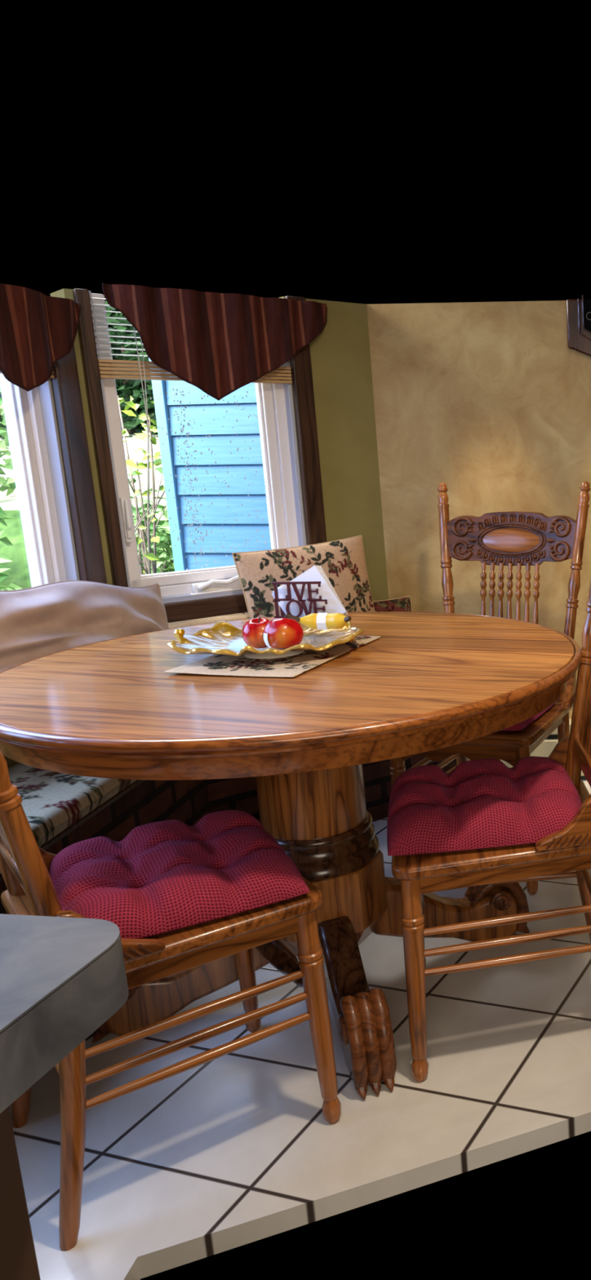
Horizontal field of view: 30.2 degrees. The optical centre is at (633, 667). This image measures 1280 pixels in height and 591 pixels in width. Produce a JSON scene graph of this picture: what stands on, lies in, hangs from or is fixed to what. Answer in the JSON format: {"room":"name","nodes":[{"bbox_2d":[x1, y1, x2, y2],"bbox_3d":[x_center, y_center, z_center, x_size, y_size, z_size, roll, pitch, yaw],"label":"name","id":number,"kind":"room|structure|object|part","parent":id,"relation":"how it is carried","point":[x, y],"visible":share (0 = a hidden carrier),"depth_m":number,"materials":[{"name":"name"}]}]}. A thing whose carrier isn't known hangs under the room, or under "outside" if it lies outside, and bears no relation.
{"room":"dining room","nodes":[
{"label":"dining room","id":0,"kind":"room"},
{"bbox_2d":[3,377,79,768],"bbox_3d":[-1.587,0.012,1.892,0.120,1.605,1.996,-1,13,0],"label":"wall","id":1,"kind":"structure","parent":0,"point":[11,762],"depth_m":2.64,"materials":[{"name":"green paint"}]},
{"bbox_2d":[0,373,79,586],"bbox_3d":[-1.589,-0.353,1.796,0.109,0.850,1.776,-1,13,0],"label":"window","id":2,"kind":"structure","parent":1,"relation":"in","point":[30,416],"depth_m":2.62,"materials":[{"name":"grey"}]},
{"bbox_3d":[-1.600,-0.373,1.780,0.048,0.804,1.705,-1,13,0],"label":"sash","id":3,"kind":"part","parent":2,"relation":"part of","materials":[{"name":"white plastic"}]},
{"bbox_3d":[-1.599,-0.361,1.794,0.070,0.835,1.754,-1,13,0],"label":"frame","id":4,"kind":"part","parent":2,"relation":"part of","materials":[{"name":"white plastic"}]},
{"bbox_2d":[0,283,81,391],"bbox_3d":[-1.472,-0.707,2.012,0.046,0.243,1.350,-1,13,0],"label":"valance","id":5,"kind":"object","parent":1,"relation":"attached to","point":[37,330],"visible":1,"depth_m":2.41,"materials":[{"name":"brown fabric"}]},
{"bbox_2d":[51,343,106,583],"bbox_3d":[-1.527,-0.565,2.707,0.022,0.848,0.102,-1,13,0],"label":"trim","id":6,"kind":"structure","parent":1,"relation":"attached to","point":[65,383],"depth_m":2.70,"materials":[{"name":"brown wood"}]},
{"bbox_2d":[50,288,388,603],"bbox_3d":[-1.249,-0.333,3.217,0.120,1.672,0.925,12,18,44],"label":"wall","id":7,"kind":"structure","parent":0,"point":[340,355],"depth_m":3.31,"materials":[{"name":"green paint"}]},
{"bbox_2d":[72,288,128,586],"bbox_3d":[-1.503,-0.603,2.795,0.022,0.883,0.036,12,18,44],"label":"trim","id":8,"kind":"structure","parent":7,"relation":"attached to","point":[82,296],"depth_m":2.78,"materials":[{"name":"brown wood"}]},
{"bbox_2d":[88,290,306,603],"bbox_3d":[-1.328,-0.663,3.045,0.130,0.885,0.579,12,18,44],"label":"window","id":9,"kind":"structure","parent":7,"relation":"in","point":[275,407],"depth_m":3.13,"materials":[{"name":"grey plastic"}]},
{"bbox_3d":[-1.486,-0.433,2.893,0.044,0.130,0.016,12,18,44],"label":"lock lever","id":10,"kind":"part","parent":9,"relation":"part of","materials":[{"name":"white plastic"}]},
{"bbox_2d":[90,297,292,432],"bbox_3d":[-1.299,-0.896,2.958,0.035,0.372,0.569,12,18,44],"label":"window blind","id":11,"kind":"object","parent":9,"relation":"attached to","point":[108,365],"visible":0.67,"depth_m":2.83,"materials":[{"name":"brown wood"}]},
{"bbox_3d":[-1.412,-0.865,2.830,0.010,0.372,0.021,12,18,44],"label":"pull cord","id":12,"kind":"part","parent":11,"relation":"part of","materials":[{"name":"white fabric"}]},
{"bbox_3d":[-1.301,-0.866,2.967,0.028,0.008,0.569,12,18,44],"label":"rail","id":13,"kind":"part","parent":11,"relation":"part of","materials":[{"name":"brown wood"}]},
{"bbox_3d":[-1.292,-0.264,3.111,0.054,0.052,0.215,12,18,44],"label":"crank handle","id":14,"kind":"part","parent":9,"relation":"part of","materials":[{"name":"white plastic"}]},
{"bbox_2d":[163,593,248,622],"bbox_3d":[-1.272,-0.194,3.119,0.023,0.067,0.683,11,18,43],"label":"trim","id":15,"kind":"structure","parent":7,"relation":"attached to","point":[188,610],"depth_m":3.05,"materials":[{"name":"brown wood"}]},
{"bbox_2d":[102,283,327,400],"bbox_3d":[-1.208,-0.958,2.957,0.045,0.307,0.672,12,18,44],"label":"valance","id":16,"kind":"object","parent":7,"relation":"attached to","point":[219,344],"visible":1,"depth_m":2.92,"materials":[{"name":"brown fabric"}]},
{"bbox_2d":[284,296,326,545],"bbox_3d":[-1.063,-0.726,3.223,0.022,0.915,0.064,11,18,43],"label":"trim","id":17,"kind":"structure","parent":7,"relation":"attached to","point":[300,364],"depth_m":3.21,"materials":[{"name":"brown wood"}]},
{"bbox_2d":[280,607,286,615],"bbox_3d":[-0.801,-0.131,2.395,0.132,0.100,0.042,0,13,3],"label":"napkin","id":18,"kind":"object","parent":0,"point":[282,613],"depth_m":2.41,"materials":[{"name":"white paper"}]},
{"bbox_2d":[8,780,590,1279],"bbox_3d":[-0.626,0.779,2.151,1.960,0.040,3.350,-1,13,0],"label":"floor","id":19,"kind":"structure","parent":0,"point":[238,1148],"depth_m":1.83,"materials":[{"name":"white tile"}]},
{"bbox_2d":[0,913,128,1279],"bbox_3d":[-0.575,0.643,0.637,0.467,0.900,0.329,1,13,8],"label":"kitchen island","id":20,"kind":"object","parent":19,"relation":"on","point":[62,978],"visible":1,"depth_m":0.61,"materials":[{"name":"grey stone"}]},
{"bbox_2d":[0,913,119,1033],"bbox_3d":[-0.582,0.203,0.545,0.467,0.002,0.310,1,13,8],"label":"island countertop","id":21,"kind":"structure","parent":20,"relation":"on","point":[39,954],"depth_m":0.62,"materials":[{"name":"grey stone"}]},
{"bbox_2d":[0,749,341,1250],"bbox_3d":[-0.872,0.309,1.685,0.529,1.097,0.461,-12,17,-40],"label":"dining chair","id":22,"kind":"object","parent":19,"relation":"on","point":[24,866],"visible":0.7,"depth_m":1.61,"materials":[{"name":"brown wood"}]},
{"bbox_3d":[-0.983,0.332,1.591,0.026,0.044,0.342,-12,17,-40],"label":"rail","id":23,"kind":"part","parent":22,"relation":"part of","materials":[{"name":"brown wood"}]},
{"bbox_3d":[-1.143,0.309,1.708,0.157,1.097,0.040,-6,14,-22],"label":"post","id":24,"kind":"part","parent":22,"relation":"part of","materials":[{"name":"brown wood"}]},
{"bbox_3d":[-0.887,0.370,1.421,0.150,1.097,0.074,-12,17,-40],"label":"post","id":25,"kind":"part","parent":22,"relation":"part of","materials":[{"name":"brown wood"}]},
{"bbox_3d":[-0.832,0.407,1.742,0.427,0.026,0.428,-12,17,-40],"label":"seat","id":26,"kind":"part","parent":22,"relation":"part of","materials":[{"name":"brown wood"}]},
{"bbox_2d":[48,809,310,938],"bbox_3d":[-0.819,0.352,1.755,0.372,0.077,0.402,-10,15,-33],"label":"seat cushion","id":27,"kind":"object","parent":22,"relation":"on","point":[166,876],"visible":0.91,"depth_m":1.68,"materials":[{"name":"fabric"}]},
{"bbox_3d":[-0.716,0.468,1.615,0.368,0.039,0.016,-12,17,-39],"label":"rail","id":28,"kind":"part","parent":22,"relation":"part of","materials":[{"name":"brown wood"}]},
{"bbox_3d":[-0.813,0.565,2.045,0.045,0.431,0.049,-12,17,-40],"label":"leg","id":29,"kind":"part","parent":22,"relation":"part of","materials":[{"name":"brown wood"}]},
{"bbox_3d":[-0.568,0.623,1.771,0.045,0.431,0.049,-12,17,-40],"label":"leg","id":30,"kind":"part","parent":22,"relation":"part of","materials":[{"name":"brown wood"}]},
{"bbox_2d":[0,754,457,914],"bbox_3d":[-1.247,0.433,2.683,0.717,0.418,2.113,3,14,18],"label":"window bench","id":31,"kind":"object","parent":19,"relation":"on","point":[144,802],"visible":0.05,"depth_m":2.66,"materials":[{"name":"wood"}]},
{"bbox_2d":[0,762,137,874],"bbox_3d":[-1.359,0.300,2.197,0.305,0.063,1.160,-1,13,0],"label":"bench cushion","id":32,"kind":"object","parent":31,"relation":"on","point":[52,802],"visible":0.29,"depth_m":2.18,"materials":[{"name":"beige fabric"}]},
{"bbox_2d":[0,580,168,671],"bbox_3d":[-1.393,-0.043,2.487,0.183,0.466,0.813,2,13,12],"label":"throw pillow","id":33,"kind":"object","parent":32,"relation":"on","point":[44,620],"visible":0.48,"depth_m":2.42,"materials":[{"name":"grey fabric"}]},
{"bbox_3d":[-1.083,0.069,3.180,0.679,0.063,0.679,-1,13,0],"label":"bench cushion","id":34,"kind":"object","parent":31,"relation":"on","visible":0},
{"bbox_2d":[168,612,249,629],"bbox_3d":[-1.306,-0.042,3.047,0.080,0.227,0.270,12,18,44],"label":"cushion","id":35,"kind":"object","parent":34,"relation":"on","point":[244,615],"visible":0.1,"depth_m":3.01,"materials":[{"name":"beige fabric"}]},
{"bbox_2d":[231,534,375,618],"bbox_3d":[-1.039,-0.197,3.198,0.452,0.430,0.154,-13,17,-42],"label":"throw pillow","id":36,"kind":"object","parent":34,"relation":"on","point":[343,561],"visible":0.36,"depth_m":3.15,"materials":[{"name":"beige fabric"}]},
{"bbox_2d":[373,595,412,611],"bbox_3d":[-0.868,-0.139,3.453,0.226,0.200,0.080,-12,17,-40],"label":"throw pillow","id":37,"kind":"object","parent":34,"relation":"on","point":[403,603],"visible":0.1,"depth_m":3.46,"materials":[{"name":"fabric"}]},
{"bbox_2d":[0,611,582,1099],"bbox_3d":[-0.716,0.352,2.216,1.249,0.765,1.249,2,13,14],"label":"dining table","id":38,"kind":"object","parent":19,"relation":"on","point":[110,708],"visible":0.82,"depth_m":1.93,"materials":[{"name":"brown wood"}]},
{"bbox_2d":[164,635,380,677],"bbox_3d":[-0.773,-0.032,2.163,0.283,0.007,0.412,1,13,10],"label":"placemat","id":39,"kind":"object","parent":38,"relation":"on","point":[292,666],"visible":0.59,"depth_m":2.06,"materials":[{"name":"beige fabric"}]},
{"bbox_2d":[167,617,364,658],"bbox_3d":[-0.800,-0.062,2.166,0.404,0.057,0.324,-4,13,-13],"label":"platter","id":40,"kind":"object","parent":39,"relation":"on","point":[224,637],"visible":0.71,"depth_m":2.16,"materials":[{"name":"gold metal"}]},
{"bbox_3d":[-0.996,-0.079,2.164,0.024,0.017,0.023,-3,13,-7],"label":"gold knob","id":41,"kind":"part","parent":40,"relation":"part of","materials":[{"name":"gold metal"}]},
{"bbox_2d":[241,617,270,648],"bbox_3d":[-0.798,-0.076,2.108,0.072,0.068,0.072,-6,14,-22],"label":"apple","id":42,"kind":"object","parent":40,"relation":"on","point":[252,631],"visible":0.74,"depth_m":2.08,"materials":[{"name":"red food"}]},
{"bbox_2d":[263,614,303,649],"bbox_3d":[-0.736,-0.073,2.079,0.079,0.074,0.079,-1,13,0],"label":"apple","id":43,"kind":"object","parent":40,"relation":"on","point":[279,633],"visible":0.91,"depth_m":2.05,"materials":[{"name":"red food"}]},
{"bbox_2d":[286,613,351,630],"bbox_3d":[-0.699,-0.105,2.210,0.147,0.043,0.049,0,13,4],"label":"banana","id":44,"kind":"object","parent":40,"relation":"on","point":[320,621],"visible":0.98,"depth_m":2.20,"materials":[{"name":"yellow food"}]},
{"bbox_2d":[345,642,357,648],"bbox_3d":[-0.653,-0.058,2.243,0.009,0.010,0.142,-10,15,-33],"label":"pen","id":45,"kind":"object","parent":39,"relation":"on","point":[350,644],"visible":0.51,"depth_m":2.21,"materials":[{"name":"black plastic"}]},
{"bbox_2d":[271,581,327,617],"bbox_3d":[-0.801,-0.146,2.392,0.132,0.130,0.042,0,13,3],"label":"napkin holder","id":46,"kind":"object","parent":38,"relation":"on","point":[302,606],"visible":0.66,"depth_m":2.37,"materials":[{"name":"red metal"}]},
{"bbox_2d":[271,564,347,618],"bbox_3d":[-0.788,-0.172,2.397,0.181,0.154,0.020,0,13,3],"label":"napkin stack","id":47,"kind":"object","parent":46,"relation":"in","point":[334,605],"visible":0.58,"depth_m":2.39,"materials":[{"name":"white paper"}]},
{"bbox_2d":[389,480,590,894],"bbox_3d":[-0.422,0.025,2.883,0.493,1.095,0.555,2,13,13],"label":"dining chair","id":48,"kind":"object","parent":19,"relation":"on","point":[513,538],"visible":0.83,"depth_m":3.00,"materials":[{"name":"brown wood"}]},
{"bbox_3d":[-0.656,0.397,2.766,0.049,0.431,0.045,2,13,13],"label":"leg","id":49,"kind":"part","parent":48,"relation":"part of","materials":[{"name":"brown wood"}]},
{"bbox_3d":[-0.569,-0.026,3.120,0.052,1.095,0.166,-4,13,-14],"label":"post","id":50,"kind":"part","parent":48,"relation":"part of","materials":[{"name":"brown wood"}]},
{"bbox_3d":[-0.375,-0.390,3.017,0.184,0.075,0.018,2,13,13],"label":"oval panel","id":51,"kind":"part","parent":48,"relation":"part of","materials":[{"name":"brown wood"}]},
{"bbox_3d":[-0.373,-0.395,3.025,0.452,0.162,0.066,2,13,13],"label":"crest rail","id":52,"kind":"part","parent":48,"relation":"part of","materials":[{"name":"brown wood"}]},
{"bbox_3d":[-0.432,0.144,2.857,0.432,0.026,0.449,2,13,13],"label":"seat","id":53,"kind":"part","parent":48,"relation":"part of","materials":[{"name":"brown wood"}]},
{"bbox_3d":[-0.290,0.410,2.679,0.049,0.431,0.045,2,13,13],"label":"leg","id":54,"kind":"part","parent":48,"relation":"part of","materials":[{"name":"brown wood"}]},
{"bbox_2d":[501,697,560,730],"bbox_3d":[-0.434,0.103,2.838,0.363,0.063,0.363,2,13,13],"label":"seat cushion","id":55,"kind":"object","parent":48,"relation":"on","point":[520,726],"visible":0.11,"depth_m":2.67,"materials":[{"name":"fabric"}]},
{"bbox_3d":[-0.257,0.181,2.825,0.016,0.039,0.388,2,13,12],"label":"rail","id":56,"kind":"part","parent":48,"relation":"part of","materials":[{"name":"brown wood"}]},
{"bbox_3d":[-0.181,-0.012,3.028,0.052,1.095,0.166,10,17,41],"label":"post","id":57,"kind":"part","parent":48,"relation":"part of","materials":[{"name":"brown wood"}]},
{"bbox_2d":[391,580,590,1082],"bbox_3d":[-0.237,0.213,2.054,0.527,1.097,0.459,-4,13,-12],"label":"dining chair","id":58,"kind":"object","parent":19,"relation":"on","point":[555,855],"visible":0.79,"depth_m":1.90,"materials":[{"name":"brown wood"}]},
{"bbox_3d":[-0.417,0.593,1.892,0.045,0.431,0.049,-4,13,-12],"label":"leg","id":59,"kind":"part","parent":58,"relation":"part of","materials":[{"name":"brown wood"}]},
{"bbox_2d":[386,756,582,855],"bbox_3d":[-0.311,0.267,2.054,0.397,0.090,0.382,-4,13,-12],"label":"seat cushion","id":60,"kind":"object","parent":58,"relation":"on","point":[486,802],"visible":0.93,"depth_m":1.93,"materials":[{"name":"fabric"}]},
{"bbox_3d":[-0.286,0.322,2.068,0.424,0.026,0.452,-4,13,-12],"label":"seat","id":61,"kind":"part","parent":58,"relation":"part of","materials":[{"name":"brown wood"}]},
{"bbox_3d":[-0.245,0.392,1.908,0.367,0.039,0.016,-5,14,-17],"label":"rail","id":62,"kind":"part","parent":58,"relation":"part of","materials":[{"name":"brown wood"}]},
{"bbox_3d":[-0.095,0.161,2.270,0.165,1.097,0.042,-11,16,-38],"label":"post","id":63,"kind":"part","parent":58,"relation":"part of","materials":[{"name":"brown wood"}]},
{"bbox_3d":[-0.096,0.202,2.084,0.026,0.044,0.308,-4,13,-12],"label":"rail","id":64,"kind":"part","parent":58,"relation":"part of","materials":[{"name":"brown wood"}]},
{"bbox_2d":[366,300,590,719],"bbox_3d":[-0.294,-0.428,3.553,1.173,1.672,0.120,-1,13,0],"label":"wall","id":65,"kind":"structure","parent":0,"point":[489,402],"depth_m":3.40,"materials":[{"name":"beige paint"}]},
{"bbox_2d":[467,719,586,780],"bbox_3d":[-0.164,0.301,3.621,0.900,0.218,0.075,-1,13,0],"label":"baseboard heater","id":66,"kind":"object","parent":65,"relation":"attached to","point":[546,747],"visible":0.02,"depth_m":3.58,"materials":[{"name":"beige metal"}]},
{"bbox_3d":[-0.164,0.320,3.625,0.900,0.138,0.075,-1,13,0],"label":"panel","id":67,"kind":"part","parent":66,"relation":"part of","materials":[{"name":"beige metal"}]},
{"bbox_2d":[566,294,590,356],"bbox_3d":[0.009,-1.142,3.310,0.466,0.206,0.038,-1,13,0],"label":"picture frame","id":68,"kind":"object","parent":65,"relation":"attached to","point":[579,310],"visible":1,"depth_m":3.30,"materials":[{"name":"brown wood"}]},
{"bbox_3d":[0.008,-1.161,3.291,0.392,0.161,0.010,-1,13,0],"label":"moulding","id":69,"kind":"part","parent":68,"relation":"part of","materials":[{"name":"brown wood"}]},
{"bbox_3d":[0.008,-1.164,3.293,0.351,0.129,0.004,-1,13,0],"label":"dial glass","id":70,"kind":"part","parent":68,"relation":"part of","materials":[{"name":"black glass"}]},
{"label":"outside","id":71,"kind":"structure","parent":0,"visible":0},
{"bbox_2d":[0,431,166,510],"bbox_3d":[-7.288,-1.974,9.263,13.500,0.686,6.200,-1,13,0],"label":"driveway","id":72,"kind":"structure","parent":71,"point":[11,502],"depth_m":7.77,"materials":[{"name":"white concrete"}]},
{"bbox_2d":[0,300,158,439],"bbox_3d":[-6.835,-3.226,10.903,6.014,1.633,1.420,-1,13,0],"label":"hedge","id":73,"kind":"object","parent":72,"relation":"on","point":[126,388],"visible":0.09,"depth_m":10.62,"materials":[{"name":"green plant"}]},
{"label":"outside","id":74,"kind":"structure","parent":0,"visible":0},
{"bbox_2d":[0,507,172,590],"bbox_3d":[-7.001,-0.011,4.790,10.000,1.150,3.400,-1,13,0],"label":"lawn","id":75,"kind":"structure","parent":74,"point":[19,574],"depth_m":6.01,"materials":[{"name":"green plant"}]},
{"bbox_2d":[0,385,16,496],"bbox_3d":[-4.634,-1.454,6.088,1.772,1.136,1.776,-1,13,0],"label":"leafy shrub","id":76,"kind":"object","parent":75,"relation":"on","point":[9,484],"visible":0.33,"depth_m":6.49,"materials":[{"name":"green plant"}]},
{"bbox_2d":[0,506,22,591],"bbox_3d":[-3.794,-0.530,4.899,1.325,1.619,1.274,-1,13,0],"label":"leafy shrub","id":77,"kind":"object","parent":75,"relation":"on","point":[3,558],"visible":0.32,"depth_m":5.16,"materials":[{"name":"green plant"}]},
{"bbox_2d":[117,395,167,574],"bbox_3d":[-2.196,-0.350,4.407,0.747,1.813,0.722,-11,16,-36],"label":"leafy shrub","id":78,"kind":"object","parent":75,"relation":"on","point":[149,558],"visible":0.15,"depth_m":4.33,"materials":[{"name":"green plant"}]},
{"bbox_3d":[-2.209,-0.269,4.295,0.281,1.703,0.212,-1,13,0],"label":"stem","id":79,"kind":"part","parent":78,"relation":"part of","materials":[{"name":"brown plant"}]},
{"bbox_3d":[-2.107,-0.145,4.289,0.197,1.461,0.286,-1,13,0],"label":"stem","id":80,"kind":"part","parent":78,"relation":"part of","materials":[{"name":"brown plant"}]},
{"bbox_3d":[-2.182,-0.287,4.489,0.177,1.650,0.282,2,13,14],"label":"stem","id":81,"kind":"part","parent":78,"relation":"part of","materials":[{"name":"brown plant"}]},
{"bbox_3d":[-2.204,-0.129,4.573,0.257,1.304,0.218,-1,13,0],"label":"stem","id":82,"kind":"part","parent":78,"relation":"part of","materials":[{"name":"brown plant"}]},
{"bbox_3d":[-2.098,-0.191,4.478,0.197,1.463,0.261,-1,13,0],"label":"stem","id":83,"kind":"part","parent":78,"relation":"part of","materials":[{"name":"brown plant"}]},
{"bbox_3d":[-2.100,-0.233,4.392,0.328,1.585,0.250,-1,13,0],"label":"stem","id":84,"kind":"part","parent":78,"relation":"part of","materials":[{"name":"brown plant"}]},
{"bbox_3d":[-2.181,-0.125,4.537,0.301,1.312,0.139,-1,13,0],"label":"stem","id":85,"kind":"part","parent":78,"relation":"part of","materials":[{"name":"brown plant"}]},
{"bbox_2d":[128,458,174,574],"bbox_3d":[-2.635,-0.632,5.316,1.004,1.015,0.963,-1,13,0],"label":"leafy shrub","id":86,"kind":"object","parent":75,"relation":"on","point":[162,530],"visible":0.17,"depth_m":5.25,"materials":[{"name":"green plant"}]},
{"bbox_3d":[-2.617,-0.622,5.434,0.240,0.938,0.225,-1,13,0],"label":"stem","id":87,"kind":"part","parent":86,"relation":"part of","materials":[{"name":"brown plant"}]},
{"bbox_3d":[-2.591,-0.625,5.444,0.243,0.940,0.245,-1,13,0],"label":"stem","id":88,"kind":"part","parent":86,"relation":"part of","materials":[{"name":"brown plant"}]},
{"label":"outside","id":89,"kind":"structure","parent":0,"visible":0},
{"bbox_2d":[148,357,271,571],"bbox_3d":[-1.395,-0.408,4.033,0.962,1.960,0.180,2,13,12],"label":"neighbouring wing","id":90,"kind":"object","parent":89,"point":[238,491],"visible":0.12,"depth_m":3.93}
]}

